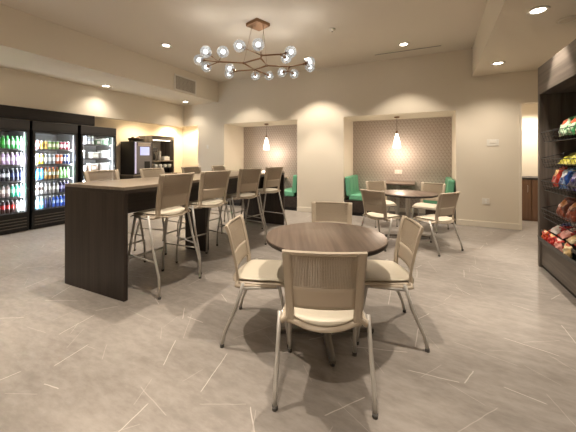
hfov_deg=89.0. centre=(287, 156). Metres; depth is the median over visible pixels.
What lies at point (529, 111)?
wall
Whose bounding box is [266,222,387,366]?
round table
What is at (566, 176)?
snack bag
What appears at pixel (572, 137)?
wire basket
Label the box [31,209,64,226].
grille
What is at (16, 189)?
soda bottle
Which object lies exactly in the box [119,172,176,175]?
countertop
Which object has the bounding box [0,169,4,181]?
soda bottle
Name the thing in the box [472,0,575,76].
ceiling
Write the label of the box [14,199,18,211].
soda bottle
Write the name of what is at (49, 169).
soda bottle
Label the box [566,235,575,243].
snack bag
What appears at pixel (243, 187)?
bar stool
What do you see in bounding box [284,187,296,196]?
seat cushion
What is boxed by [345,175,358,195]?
cushion
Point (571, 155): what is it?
snack bag
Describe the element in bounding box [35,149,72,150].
shelf
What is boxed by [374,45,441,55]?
ceiling vent
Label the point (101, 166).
tub
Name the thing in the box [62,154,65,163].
can
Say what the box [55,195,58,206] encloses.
soda bottle
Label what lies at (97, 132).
cooler
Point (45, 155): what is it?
can
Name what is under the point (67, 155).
can
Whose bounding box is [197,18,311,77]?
globe chandelier
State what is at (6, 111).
panel
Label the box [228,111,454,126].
ceiling
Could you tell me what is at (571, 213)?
snack bag
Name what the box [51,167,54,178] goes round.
soda bottle
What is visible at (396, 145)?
pendant lamp
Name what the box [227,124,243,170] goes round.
wall
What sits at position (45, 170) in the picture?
soda bottle
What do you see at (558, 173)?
snack bag
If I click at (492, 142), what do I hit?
wall thermostat
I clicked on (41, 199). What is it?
soda bottle
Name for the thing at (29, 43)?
ceiling
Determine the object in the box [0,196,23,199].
shelf
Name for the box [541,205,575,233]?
wire basket
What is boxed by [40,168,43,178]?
soda bottle
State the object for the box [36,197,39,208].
soda bottle
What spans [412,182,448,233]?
dining chair
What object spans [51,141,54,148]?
drink can
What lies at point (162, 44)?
recessed light
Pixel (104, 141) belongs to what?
box
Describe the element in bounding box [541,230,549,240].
snack bag
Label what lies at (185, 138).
wall
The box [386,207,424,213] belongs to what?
baseboard
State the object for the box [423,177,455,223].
bench
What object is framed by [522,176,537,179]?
countertop
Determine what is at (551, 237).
snack bag
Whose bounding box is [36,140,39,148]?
drink can
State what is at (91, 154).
box
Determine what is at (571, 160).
snack bag
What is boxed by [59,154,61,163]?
can
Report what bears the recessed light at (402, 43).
in the ceiling at (364, 29)
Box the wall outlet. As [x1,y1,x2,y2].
[482,198,489,204]
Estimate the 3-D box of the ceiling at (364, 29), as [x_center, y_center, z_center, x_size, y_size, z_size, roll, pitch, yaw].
[-1.280,-2.140,2.484,6.060,0.100,9.820,0,0,25]
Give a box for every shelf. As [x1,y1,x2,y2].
[0,148,23,149]
[0,164,23,166]
[0,180,23,182]
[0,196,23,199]
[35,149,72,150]
[35,177,72,180]
[35,192,64,195]
[35,205,64,209]
[36,164,72,165]
[83,144,111,145]
[84,158,111,159]
[538,39,575,297]
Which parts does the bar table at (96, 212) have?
panel, modesty panel, panel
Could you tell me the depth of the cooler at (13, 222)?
5.27 m
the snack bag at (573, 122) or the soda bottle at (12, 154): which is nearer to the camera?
the snack bag at (573, 122)
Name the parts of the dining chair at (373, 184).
frame, perforated panel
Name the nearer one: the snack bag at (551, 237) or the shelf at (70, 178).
the snack bag at (551, 237)
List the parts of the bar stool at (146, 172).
leg, frame, perforated panel, leg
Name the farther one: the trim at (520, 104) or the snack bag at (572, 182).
the trim at (520, 104)
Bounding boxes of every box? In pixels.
[88,152,98,157]
[94,139,101,144]
[97,150,108,157]
[99,138,107,144]
[161,156,169,159]
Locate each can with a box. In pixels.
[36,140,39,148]
[36,154,39,163]
[40,141,43,148]
[40,154,43,163]
[44,141,47,148]
[44,154,47,163]
[48,154,50,163]
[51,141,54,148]
[51,154,54,163]
[55,141,58,148]
[55,154,58,163]
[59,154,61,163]
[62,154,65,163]
[66,154,68,163]
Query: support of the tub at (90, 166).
on the cooler at (97, 132)
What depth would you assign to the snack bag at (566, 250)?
2.75 m
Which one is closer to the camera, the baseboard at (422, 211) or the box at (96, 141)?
the box at (96, 141)
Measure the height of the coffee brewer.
0.360 m
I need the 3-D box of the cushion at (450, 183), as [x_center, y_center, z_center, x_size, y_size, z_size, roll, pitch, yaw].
[3.432,0.675,6.245,0.154,0.454,0.920,0,0,25]
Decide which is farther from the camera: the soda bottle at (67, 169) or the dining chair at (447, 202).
the soda bottle at (67, 169)
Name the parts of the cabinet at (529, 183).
door, door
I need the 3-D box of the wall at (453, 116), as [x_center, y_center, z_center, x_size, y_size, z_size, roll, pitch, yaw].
[3.587,0.155,6.250,0.100,2.350,0.840,0,0,25]
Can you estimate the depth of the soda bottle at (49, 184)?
5.66 m
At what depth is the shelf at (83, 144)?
6.43 m
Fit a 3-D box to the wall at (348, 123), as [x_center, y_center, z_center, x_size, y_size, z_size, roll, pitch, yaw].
[1.466,0.155,7.238,0.100,2.350,0.840,0,0,25]
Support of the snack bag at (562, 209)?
in the rack
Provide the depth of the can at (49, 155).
5.66 m
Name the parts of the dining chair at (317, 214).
frame, perforated panel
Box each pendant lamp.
[263,124,269,149]
[393,116,400,148]
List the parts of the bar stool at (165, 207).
leg, leg, seat, leg, frame, perforated panel, leg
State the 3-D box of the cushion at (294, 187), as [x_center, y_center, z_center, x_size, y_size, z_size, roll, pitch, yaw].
[0.351,0.675,7.681,0.154,0.454,0.920,0,0,25]
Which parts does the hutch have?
panel, panel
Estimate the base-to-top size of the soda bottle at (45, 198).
0.224 m
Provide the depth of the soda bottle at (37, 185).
5.50 m
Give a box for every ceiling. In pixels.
[0,0,487,81]
[0,4,217,105]
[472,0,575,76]
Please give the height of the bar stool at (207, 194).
1.163 m
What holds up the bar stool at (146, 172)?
on the floor
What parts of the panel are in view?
rail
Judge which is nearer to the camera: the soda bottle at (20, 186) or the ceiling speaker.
the ceiling speaker
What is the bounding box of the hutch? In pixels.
[138,135,173,171]
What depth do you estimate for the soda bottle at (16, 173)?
5.21 m
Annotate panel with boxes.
[0,104,94,125]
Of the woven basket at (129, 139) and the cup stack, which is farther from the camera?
the cup stack
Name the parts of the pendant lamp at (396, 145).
lamp shade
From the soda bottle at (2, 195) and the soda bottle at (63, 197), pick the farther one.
the soda bottle at (63, 197)
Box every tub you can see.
[86,163,97,170]
[98,163,108,169]
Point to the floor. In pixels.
(499, 329)
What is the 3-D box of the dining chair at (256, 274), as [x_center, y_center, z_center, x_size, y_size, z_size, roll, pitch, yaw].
[-0.204,0.911,2.290,0.501,0.838,0.545,0,0,5]
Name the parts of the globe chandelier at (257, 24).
arm, frame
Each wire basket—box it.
[541,125,575,142]
[541,150,575,170]
[541,178,575,198]
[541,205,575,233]
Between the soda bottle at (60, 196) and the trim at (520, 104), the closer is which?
the trim at (520, 104)
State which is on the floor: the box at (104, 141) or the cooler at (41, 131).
the cooler at (41, 131)
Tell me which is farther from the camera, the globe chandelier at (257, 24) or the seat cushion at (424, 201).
the seat cushion at (424, 201)
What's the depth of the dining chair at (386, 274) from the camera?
2.17 m
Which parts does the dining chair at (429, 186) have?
seat, frame, perforated panel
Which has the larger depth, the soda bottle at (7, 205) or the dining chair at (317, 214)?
the soda bottle at (7, 205)
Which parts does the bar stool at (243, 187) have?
leg, leg, seat, frame, perforated panel, leg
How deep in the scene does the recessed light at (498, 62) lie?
4.82 m
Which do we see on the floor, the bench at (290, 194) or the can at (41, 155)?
the bench at (290, 194)
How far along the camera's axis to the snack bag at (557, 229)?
3.22 m
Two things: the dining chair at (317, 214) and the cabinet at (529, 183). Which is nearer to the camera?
the dining chair at (317, 214)
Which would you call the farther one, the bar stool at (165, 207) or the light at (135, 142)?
the light at (135, 142)
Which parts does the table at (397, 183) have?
plate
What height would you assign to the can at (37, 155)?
0.200 m
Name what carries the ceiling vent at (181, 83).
in the ceiling at (29, 43)
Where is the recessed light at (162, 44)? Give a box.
[160,43,171,47]
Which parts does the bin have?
rail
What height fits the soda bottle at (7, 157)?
0.224 m
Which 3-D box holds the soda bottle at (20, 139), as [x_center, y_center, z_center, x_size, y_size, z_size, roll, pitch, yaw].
[-4.813,-0.257,5.283,0.060,0.224,0.058,0,0,45]
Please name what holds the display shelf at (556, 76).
on the floor
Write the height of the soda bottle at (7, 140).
0.224 m
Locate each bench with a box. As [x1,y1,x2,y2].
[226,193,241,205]
[284,175,296,210]
[344,175,371,215]
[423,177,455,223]
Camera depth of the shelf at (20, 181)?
5.15 m
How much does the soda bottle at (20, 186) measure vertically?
0.224 m
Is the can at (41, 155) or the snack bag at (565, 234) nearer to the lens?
the snack bag at (565, 234)
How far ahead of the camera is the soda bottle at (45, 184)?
5.61 m
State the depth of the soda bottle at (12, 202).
5.15 m
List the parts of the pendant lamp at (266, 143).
lamp shade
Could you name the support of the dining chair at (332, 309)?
on the floor
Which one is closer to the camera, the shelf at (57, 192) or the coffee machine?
the shelf at (57, 192)
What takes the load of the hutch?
on the countertop
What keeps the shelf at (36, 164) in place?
attached to the cooler at (41, 131)
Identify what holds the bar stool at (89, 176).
on the floor
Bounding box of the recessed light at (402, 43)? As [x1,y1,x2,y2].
[398,42,408,45]
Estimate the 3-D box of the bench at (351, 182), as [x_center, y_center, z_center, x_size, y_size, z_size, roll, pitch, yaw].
[1.750,0.889,7.029,0.580,0.882,0.920,0,0,25]
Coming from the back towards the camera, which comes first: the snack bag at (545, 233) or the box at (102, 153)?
the box at (102, 153)
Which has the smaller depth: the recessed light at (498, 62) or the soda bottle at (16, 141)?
the recessed light at (498, 62)
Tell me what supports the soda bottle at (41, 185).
on the cooler at (41, 131)
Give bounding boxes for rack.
[541,125,575,233]
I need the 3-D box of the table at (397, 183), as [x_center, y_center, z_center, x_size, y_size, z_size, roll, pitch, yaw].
[2.532,0.955,6.755,0.740,0.750,0.805,0,0,25]
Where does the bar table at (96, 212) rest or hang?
on the floor
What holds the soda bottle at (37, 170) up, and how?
on the cooler at (41, 131)
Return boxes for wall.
[0,67,183,126]
[8,117,197,173]
[184,49,537,223]
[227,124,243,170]
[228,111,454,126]
[244,116,451,208]
[345,118,352,198]
[452,113,454,191]
[522,103,537,175]
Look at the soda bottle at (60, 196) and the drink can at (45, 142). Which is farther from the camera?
the soda bottle at (60, 196)
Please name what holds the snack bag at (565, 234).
in the bin
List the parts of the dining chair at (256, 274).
leg, perforated panel, frame, leg, seat, seat frame, leg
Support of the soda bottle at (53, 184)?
on the cooler at (41, 131)
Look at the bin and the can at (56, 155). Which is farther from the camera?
the can at (56, 155)
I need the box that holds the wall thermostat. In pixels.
[487,139,498,145]
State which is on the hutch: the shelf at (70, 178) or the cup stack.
the cup stack
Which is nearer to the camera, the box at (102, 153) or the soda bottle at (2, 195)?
the soda bottle at (2, 195)
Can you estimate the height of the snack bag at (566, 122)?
0.210 m
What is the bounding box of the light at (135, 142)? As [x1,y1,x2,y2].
[135,142,136,173]
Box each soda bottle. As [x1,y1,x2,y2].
[0,136,4,147]
[0,152,4,164]
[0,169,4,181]
[0,185,4,197]
[0,201,4,213]
[5,136,9,147]
[5,152,9,164]
[5,168,9,180]
[5,184,9,197]
[5,200,9,212]
[10,136,13,147]
[10,152,13,164]
[10,168,13,180]
[10,184,13,196]
[10,200,13,212]
[14,136,18,148]
[14,152,18,164]
[14,168,18,180]
[14,184,18,196]
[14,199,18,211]
[19,136,22,148]
[19,152,22,164]
[19,168,22,179]
[19,184,22,195]
[19,199,22,210]
[36,168,39,178]
[36,183,39,194]
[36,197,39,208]
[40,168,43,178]
[40,182,43,193]
[40,197,43,208]
[44,167,47,178]
[44,182,47,193]
[44,196,47,207]
[48,167,50,178]
[48,182,50,192]
[48,196,50,207]
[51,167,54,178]
[51,181,54,192]
[51,195,54,206]
[55,167,58,177]
[55,181,58,192]
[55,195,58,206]
[59,195,61,205]
[62,167,65,177]
[62,181,64,191]
[62,194,64,205]
[66,167,68,177]
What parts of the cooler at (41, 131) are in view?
header panel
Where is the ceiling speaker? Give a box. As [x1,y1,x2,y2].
[556,15,575,23]
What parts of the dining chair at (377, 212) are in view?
perforated panel, frame, seat, leg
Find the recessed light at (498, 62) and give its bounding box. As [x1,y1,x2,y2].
[491,61,504,64]
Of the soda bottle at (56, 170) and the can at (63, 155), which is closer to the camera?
the soda bottle at (56, 170)
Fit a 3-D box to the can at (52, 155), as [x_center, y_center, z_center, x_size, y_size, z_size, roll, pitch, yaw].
[-4.600,0.040,5.741,0.057,0.200,0.058,0,0,-45]
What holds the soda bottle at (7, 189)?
on the cooler at (13, 222)
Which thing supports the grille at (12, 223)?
attached to the cooler at (13, 222)
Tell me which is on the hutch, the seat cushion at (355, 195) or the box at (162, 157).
the box at (162, 157)
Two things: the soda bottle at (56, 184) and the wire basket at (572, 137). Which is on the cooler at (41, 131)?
the soda bottle at (56, 184)
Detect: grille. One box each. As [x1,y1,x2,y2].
[0,214,28,232]
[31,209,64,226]
[176,76,194,93]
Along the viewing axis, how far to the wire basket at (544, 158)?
3.09 m
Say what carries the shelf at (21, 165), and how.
attached to the cooler at (13, 222)
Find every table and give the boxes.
[65,171,284,301]
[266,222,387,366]
[381,180,415,216]
[383,190,437,238]
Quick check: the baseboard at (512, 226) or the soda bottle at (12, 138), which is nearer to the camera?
the soda bottle at (12, 138)
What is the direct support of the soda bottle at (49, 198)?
on the cooler at (41, 131)
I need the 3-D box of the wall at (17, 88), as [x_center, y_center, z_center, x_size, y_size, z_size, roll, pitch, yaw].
[-5.585,-0.125,4.491,0.880,2.910,9.820,0,0,25]
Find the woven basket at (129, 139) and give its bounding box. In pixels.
[128,138,143,141]
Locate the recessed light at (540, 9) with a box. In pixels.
[526,5,549,14]
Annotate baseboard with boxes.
[297,207,519,229]
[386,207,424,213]
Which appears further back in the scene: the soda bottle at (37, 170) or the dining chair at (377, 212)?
the soda bottle at (37, 170)
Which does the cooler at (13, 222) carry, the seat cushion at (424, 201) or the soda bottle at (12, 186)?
the soda bottle at (12, 186)
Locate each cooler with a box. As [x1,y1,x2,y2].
[0,118,29,234]
[28,121,77,229]
[78,125,115,181]
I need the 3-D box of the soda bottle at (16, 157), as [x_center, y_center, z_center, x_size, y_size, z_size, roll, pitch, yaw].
[-4.840,0.028,5.226,0.060,0.224,0.058,0,0,3]
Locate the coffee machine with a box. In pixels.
[120,141,151,174]
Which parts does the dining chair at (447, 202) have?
seat, leg, frame, perforated panel, leg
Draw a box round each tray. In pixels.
[87,165,97,170]
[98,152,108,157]
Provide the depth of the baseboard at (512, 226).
5.57 m
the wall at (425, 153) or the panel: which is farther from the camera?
the wall at (425, 153)
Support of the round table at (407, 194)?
on the floor
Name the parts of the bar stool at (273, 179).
leg, leg, leg, frame, perforated panel, leg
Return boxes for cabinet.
[119,172,176,178]
[522,176,537,220]
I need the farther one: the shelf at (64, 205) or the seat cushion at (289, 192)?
the seat cushion at (289, 192)
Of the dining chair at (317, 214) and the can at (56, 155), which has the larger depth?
the can at (56, 155)
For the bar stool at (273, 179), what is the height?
1.163 m
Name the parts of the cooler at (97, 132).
header panel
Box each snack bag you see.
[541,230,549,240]
[547,233,556,245]
[548,222,575,233]
[551,166,567,186]
[554,237,564,251]
[556,197,575,219]
[557,152,575,165]
[557,228,575,238]
[558,116,575,136]
[558,167,575,188]
[562,242,572,257]
[565,202,575,221]
[566,117,575,134]
[566,155,575,164]
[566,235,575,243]
[567,172,575,190]
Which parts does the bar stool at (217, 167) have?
perforated panel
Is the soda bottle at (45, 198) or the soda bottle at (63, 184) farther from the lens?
the soda bottle at (63, 184)
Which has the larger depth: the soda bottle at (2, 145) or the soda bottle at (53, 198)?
the soda bottle at (53, 198)
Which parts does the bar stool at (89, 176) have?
frame, perforated panel, leg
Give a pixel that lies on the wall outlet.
(486, 201)
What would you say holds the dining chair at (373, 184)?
on the floor
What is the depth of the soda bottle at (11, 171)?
5.15 m
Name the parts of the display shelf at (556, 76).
panel, panel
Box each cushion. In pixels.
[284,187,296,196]
[292,175,296,192]
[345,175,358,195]
[349,191,371,200]
[423,200,436,203]
[445,177,454,192]
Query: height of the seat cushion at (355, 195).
0.135 m
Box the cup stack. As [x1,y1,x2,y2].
[158,151,160,160]
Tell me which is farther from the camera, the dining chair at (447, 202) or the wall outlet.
the wall outlet
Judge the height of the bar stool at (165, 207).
1.163 m
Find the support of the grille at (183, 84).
attached to the ceiling vent at (181, 83)
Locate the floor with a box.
[0,205,575,431]
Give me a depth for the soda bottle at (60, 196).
5.83 m
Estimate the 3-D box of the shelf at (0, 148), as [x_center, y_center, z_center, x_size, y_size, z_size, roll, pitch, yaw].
[-5.154,-0.135,5.096,0.550,0.032,0.704,0,0,25]
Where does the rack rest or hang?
in the display shelf at (556, 76)
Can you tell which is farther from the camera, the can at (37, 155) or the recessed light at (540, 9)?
the can at (37, 155)
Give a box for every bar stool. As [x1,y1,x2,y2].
[83,170,145,261]
[128,172,200,299]
[134,168,184,254]
[176,170,230,273]
[177,166,222,235]
[211,165,245,220]
[216,168,266,245]
[244,167,286,234]
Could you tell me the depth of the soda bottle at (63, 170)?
5.89 m
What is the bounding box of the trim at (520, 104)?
[519,103,521,229]
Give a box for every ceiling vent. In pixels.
[174,73,195,95]
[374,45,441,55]
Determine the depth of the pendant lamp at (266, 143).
8.09 m
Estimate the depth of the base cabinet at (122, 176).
7.52 m
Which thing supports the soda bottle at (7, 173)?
on the cooler at (13, 222)
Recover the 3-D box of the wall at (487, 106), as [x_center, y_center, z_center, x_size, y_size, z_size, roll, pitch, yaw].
[0.892,-0.380,6.965,9.170,3.420,0.140,0,0,25]
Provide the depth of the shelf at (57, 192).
5.66 m
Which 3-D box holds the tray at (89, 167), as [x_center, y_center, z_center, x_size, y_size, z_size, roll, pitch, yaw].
[-4.310,0.242,6.445,0.130,0.136,0.170,0,0,25]
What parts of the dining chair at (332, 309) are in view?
leg, leg, seat, perforated panel, frame, leg, leg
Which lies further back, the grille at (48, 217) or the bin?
the grille at (48, 217)
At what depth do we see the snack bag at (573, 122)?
2.90 m
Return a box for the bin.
[537,229,575,266]
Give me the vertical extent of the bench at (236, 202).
0.882 m
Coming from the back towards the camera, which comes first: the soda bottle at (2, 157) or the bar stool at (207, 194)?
the soda bottle at (2, 157)
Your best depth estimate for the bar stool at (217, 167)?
5.80 m
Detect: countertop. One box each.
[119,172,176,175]
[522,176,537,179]
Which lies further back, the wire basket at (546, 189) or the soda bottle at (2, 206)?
the soda bottle at (2, 206)
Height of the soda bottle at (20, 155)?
0.224 m
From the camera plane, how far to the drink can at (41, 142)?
5.55 m
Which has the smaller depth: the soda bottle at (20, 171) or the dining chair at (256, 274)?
the dining chair at (256, 274)
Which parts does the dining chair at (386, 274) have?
leg, seat, seat frame, leg, frame, perforated panel, leg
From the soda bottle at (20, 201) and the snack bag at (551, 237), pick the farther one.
the soda bottle at (20, 201)
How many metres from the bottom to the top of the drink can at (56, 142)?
0.165 m
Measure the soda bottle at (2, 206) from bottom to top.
0.224 m
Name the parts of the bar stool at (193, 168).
frame, perforated panel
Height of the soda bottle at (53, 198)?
0.224 m
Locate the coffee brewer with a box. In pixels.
[153,148,157,160]
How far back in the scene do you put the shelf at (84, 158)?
6.48 m
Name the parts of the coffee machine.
panel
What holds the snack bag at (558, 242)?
in the bin
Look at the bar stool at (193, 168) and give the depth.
5.10 m
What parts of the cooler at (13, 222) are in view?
header panel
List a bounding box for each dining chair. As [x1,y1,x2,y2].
[220,214,292,347]
[272,249,377,419]
[307,201,351,285]
[351,215,429,352]
[360,189,401,251]
[365,181,397,227]
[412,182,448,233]
[413,192,463,256]
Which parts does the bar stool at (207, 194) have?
leg, leg, seat, leg, frame, perforated panel, leg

